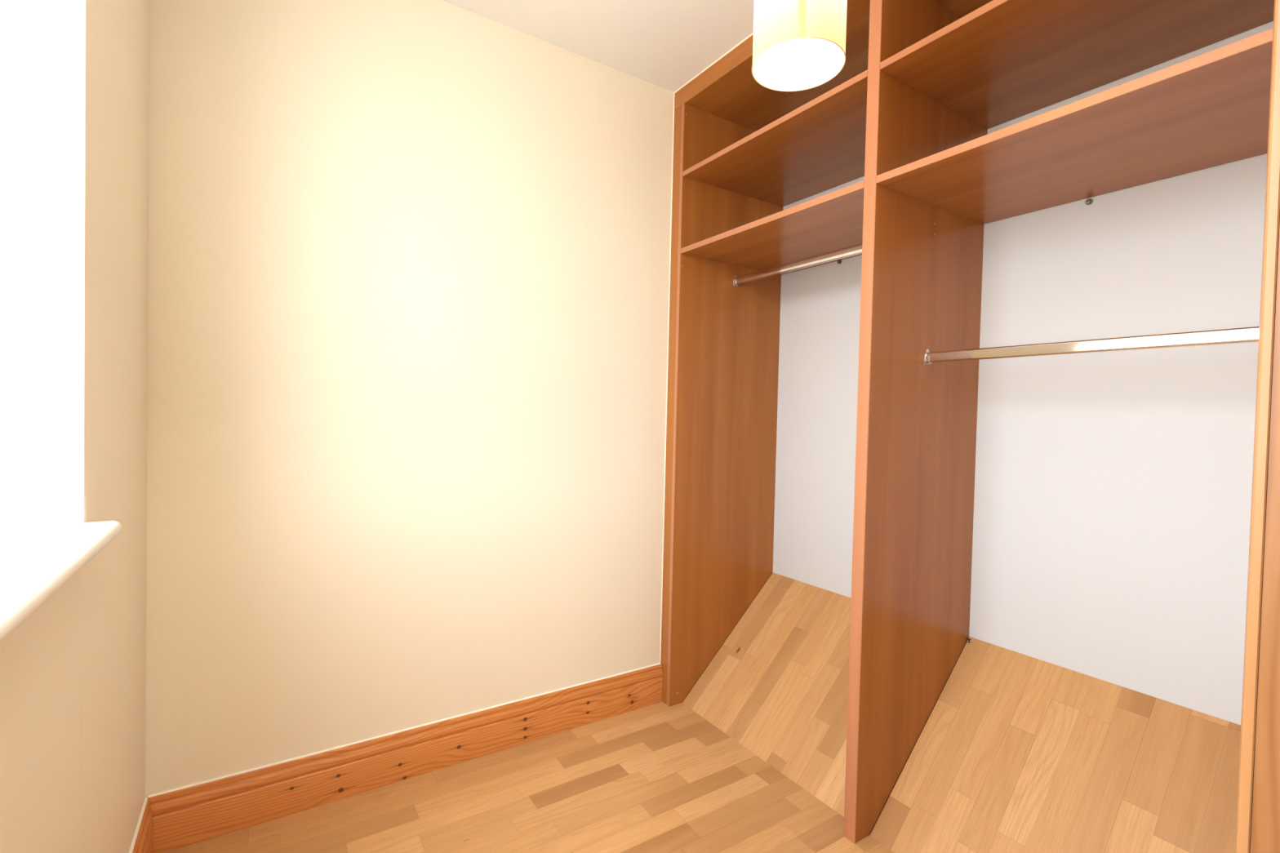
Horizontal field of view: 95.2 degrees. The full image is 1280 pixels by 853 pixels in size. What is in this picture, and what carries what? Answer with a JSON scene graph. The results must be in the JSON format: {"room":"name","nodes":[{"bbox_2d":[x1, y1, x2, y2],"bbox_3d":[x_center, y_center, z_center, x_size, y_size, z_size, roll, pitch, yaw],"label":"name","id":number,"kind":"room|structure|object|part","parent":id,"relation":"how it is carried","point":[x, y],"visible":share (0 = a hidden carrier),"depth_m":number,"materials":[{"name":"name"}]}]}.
{"room":"walk-in closet","nodes":[
{"label":"walk-in closet","id":0,"kind":"room"},
{"bbox_2d":[0,0,150,852],"bbox_3d":[-0.738,-0.091,0.615,0.102,2.400,1.920,1,1,-33],"label":"wall","id":1,"kind":"structure","parent":0,"point":[74,74],"depth_m":0.91,"materials":[{"name":"beige paint"}]},
{"bbox_2d":[0,520,122,642],"bbox_3d":[-0.646,-0.483,0.462,0.211,1.425,1.128,1,1,-33],"label":"windowsill","id":2,"kind":"structure","parent":1,"relation":"in","point":[36,562],"depth_m":0.72,"materials":[{"name":"white paint"}]},
{"bbox_2d":[128,797,153,852],"bbox_3d":[-0.757,1.032,0.734,0.018,0.150,1.769,1,1,-33],"label":"baseboard","id":3,"kind":"structure","parent":1,"relation":"attached to","point":[143,838],"depth_m":1.39,"materials":[{"name":"brown wood"}]},
{"bbox_2d":[145,0,759,797],"bbox_3d":[-0.355,-0.113,2.069,2.329,2.400,0.100,1,1,-33],"label":"wall","id":4,"kind":"structure","parent":0,"point":[408,260],"depth_m":1.75,"materials":[{"name":"beige paint"}]},
{"bbox_2d":[147,662,662,852],"bbox_3d":[-0.579,1.012,1.895,1.582,0.150,0.018,1,1,-33],"label":"baseboard","id":5,"kind":"structure","parent":4,"relation":"attached to","point":[192,814],"depth_m":1.75,"materials":[{"name":"brown wood"}]},
{"bbox_2d":[659,92,675,662],"bbox_3d":[0.107,-0.179,2.306,0.005,2.254,0.002,1,1,-33],"label":"trim","id":6,"kind":"structure","parent":4,"relation":"attached to","point":[673,92],"depth_m":2.31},
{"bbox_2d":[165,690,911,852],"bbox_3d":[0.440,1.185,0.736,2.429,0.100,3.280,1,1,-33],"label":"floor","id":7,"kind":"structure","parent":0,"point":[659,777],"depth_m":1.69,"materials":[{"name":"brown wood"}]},
{"bbox_2d":[682,573,851,817],"bbox_3d":[0.600,0.886,2.103,0.494,0.468,0.810,1,1,-33],"label":"floor panel","id":8,"kind":"object","parent":7,"relation":"on","point":[777,686],"visible":0.53,"depth_m":2.13,"materials":[{"name":"brown wood"}]},
{"bbox_2d":[660,0,1274,844],"bbox_3d":[0.822,-0.076,1.711,0.547,2.399,1.785,1,1,-33],"label":"wardrobe","id":9,"kind":"object","parent":7,"relation":"on","point":[916,96],"visible":1,"depth_m":1.66,"materials":[{"name":"brown wood"}]},
{"bbox_2d":[674,32,753,93],"bbox_3d":[0.620,-1.277,1.535,0.004,0.003,1.785,1,1,-33],"label":"trim","id":10,"kind":"structure","parent":9,"relation":"attached to","point":[752,33],"depth_m":2.08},
{"bbox_3d":[0.628,-1.243,1.542,0.018,0.068,1.785,1,1,-33],"label":"rail","id":11,"kind":"part","parent":9,"relation":"part of","materials":[{"name":"brown wood"}]},
{"bbox_3d":[0.366,-0.068,2.411,0.547,2.330,0.018,1,1,-33],"label":"panel","id":12,"kind":"part","parent":9,"relation":"part of","materials":[{"name":"brown wood"}]},
{"bbox_2d":[733,275,738,286],"bbox_3d":[0.395,-0.600,2.393,0.026,0.045,0.012,1,1,-33],"label":"socket","id":13,"kind":"object","parent":9,"relation":"attached to","point":[735,277],"depth_m":2.39,"materials":[{"name":"metal"}]},
{"bbox_2d":[680,180,864,275],"bbox_3d":[0.606,-0.659,2.050,0.546,0.020,0.812,1,1,-33],"label":"shelf","id":14,"kind":"object","parent":9,"relation":"attached to","point":[833,221],"depth_m":2.01,"materials":[{"name":"brown wood"}]},
{"bbox_2d":[682,69,867,206],"bbox_3d":[0.613,-0.952,2.044,0.546,0.018,0.812,1,1,-33],"label":"shelf","id":15,"kind":"object","parent":9,"relation":"attached to","point":[819,146],"depth_m":2.04,"materials":[{"name":"brown wood"}]},
{"bbox_3d":[0.628,-1.229,2.043,0.529,0.018,0.812,1,1,-33],"label":"panel","id":16,"kind":"part","parent":9,"relation":"part of","materials":[{"name":"brown wood"}]},
{"bbox_3d":[0.613,-0.584,2.057,0.015,0.030,0.808,1,1,-33],"label":"hanging rail","id":17,"kind":"part","parent":9,"relation":"part of","materials":[{"name":"silver metal"}]},
{"bbox_2d":[924,348,932,364],"bbox_3d":[0.828,-0.201,1.675,0.026,0.045,0.012,1,1,-33],"label":"socket","id":18,"kind":"object","parent":9,"relation":"attached to","point":[927,352],"depth_m":1.67,"materials":[{"name":"metal"}]},
{"bbox_3d":[1.101,-1.202,1.317,0.529,0.018,0.847,1,1,-33],"label":"panel","id":19,"kind":"part","parent":9,"relation":"part of","materials":[{"name":"brown wood"}]},
{"bbox_2d":[876,27,1273,224],"bbox_3d":[1.079,-0.632,1.324,0.546,0.020,0.847,1,1,-33],"label":"shelf","id":20,"kind":"object","parent":9,"relation":"attached to","point":[1209,109],"depth_m":1.29,"materials":[{"name":"brown wood"}]},
{"bbox_2d":[880,0,1274,128],"bbox_3d":[1.086,-0.926,1.317,0.546,0.018,0.847,1,1,-33],"label":"shelf","id":21,"kind":"object","parent":9,"relation":"attached to","point":[1002,61],"depth_m":1.42,"materials":[{"name":"brown wood"}]},
{"bbox_3d":[1.056,-0.185,1.325,0.015,0.030,0.843,1,1,-33],"label":"hanging rail","id":22,"kind":"part","parent":9,"relation":"part of","materials":[{"name":"silver metal"}]},
{"bbox_2d":[870,636,1240,852],"bbox_3d":[1.079,0.913,1.367,0.494,0.468,0.868,1,1,-33],"label":"floor panel","id":23,"kind":"object","parent":7,"relation":"on","point":[1016,753],"visible":1,"depth_m":1.48,"materials":[{"name":"brown wood"}]},
{"bbox_2d":[442,0,754,92],"bbox_3d":[0.542,-1.313,0.710,2.329,0.100,3.280,1,1,-33],"label":"ceiling","id":24,"kind":"structure","parent":0,"point":[665,44],"depth_m":1.91,"materials":[{"name":"paint"}]},
{"bbox_2d":[751,0,847,91],"bbox_3d":[0.291,-0.961,1.043,0.163,0.629,0.163,1,1,-33],"label":"pendant lamp","id":25,"kind":"object","parent":24,"relation":"hanging from","point":[798,45],"visible":1,"depth_m":1.03,"materials":[{"name":"beige fabric"}]},
{"bbox_2d":[760,20,1273,751],"bbox_3d":[1.130,-0.072,1.831,0.100,2.400,1.920,1,1,-33],"label":"wall","id":26,"kind":"structure","parent":0,"point":[1113,494],"depth_m":1.57,"materials":[{"name":"white paint"}]},
{"bbox_3d":[0.682,-0.054,0.475,2.129,2.400,0.135,1,1,-33],"label":"wall","id":27,"kind":"structure","parent":0,"visible":0},
{"bbox_2d":[1235,0,1279,852],"bbox_3d":[0.156,0.096,0.148,0.814,2.090,0.151,1,1,-33],"label":"door","id":28,"kind":"structure","parent":27,"relation":"in","point":[1258,807],"depth_m":0.38,"materials":[{"name":"brown wood"}]}
]}

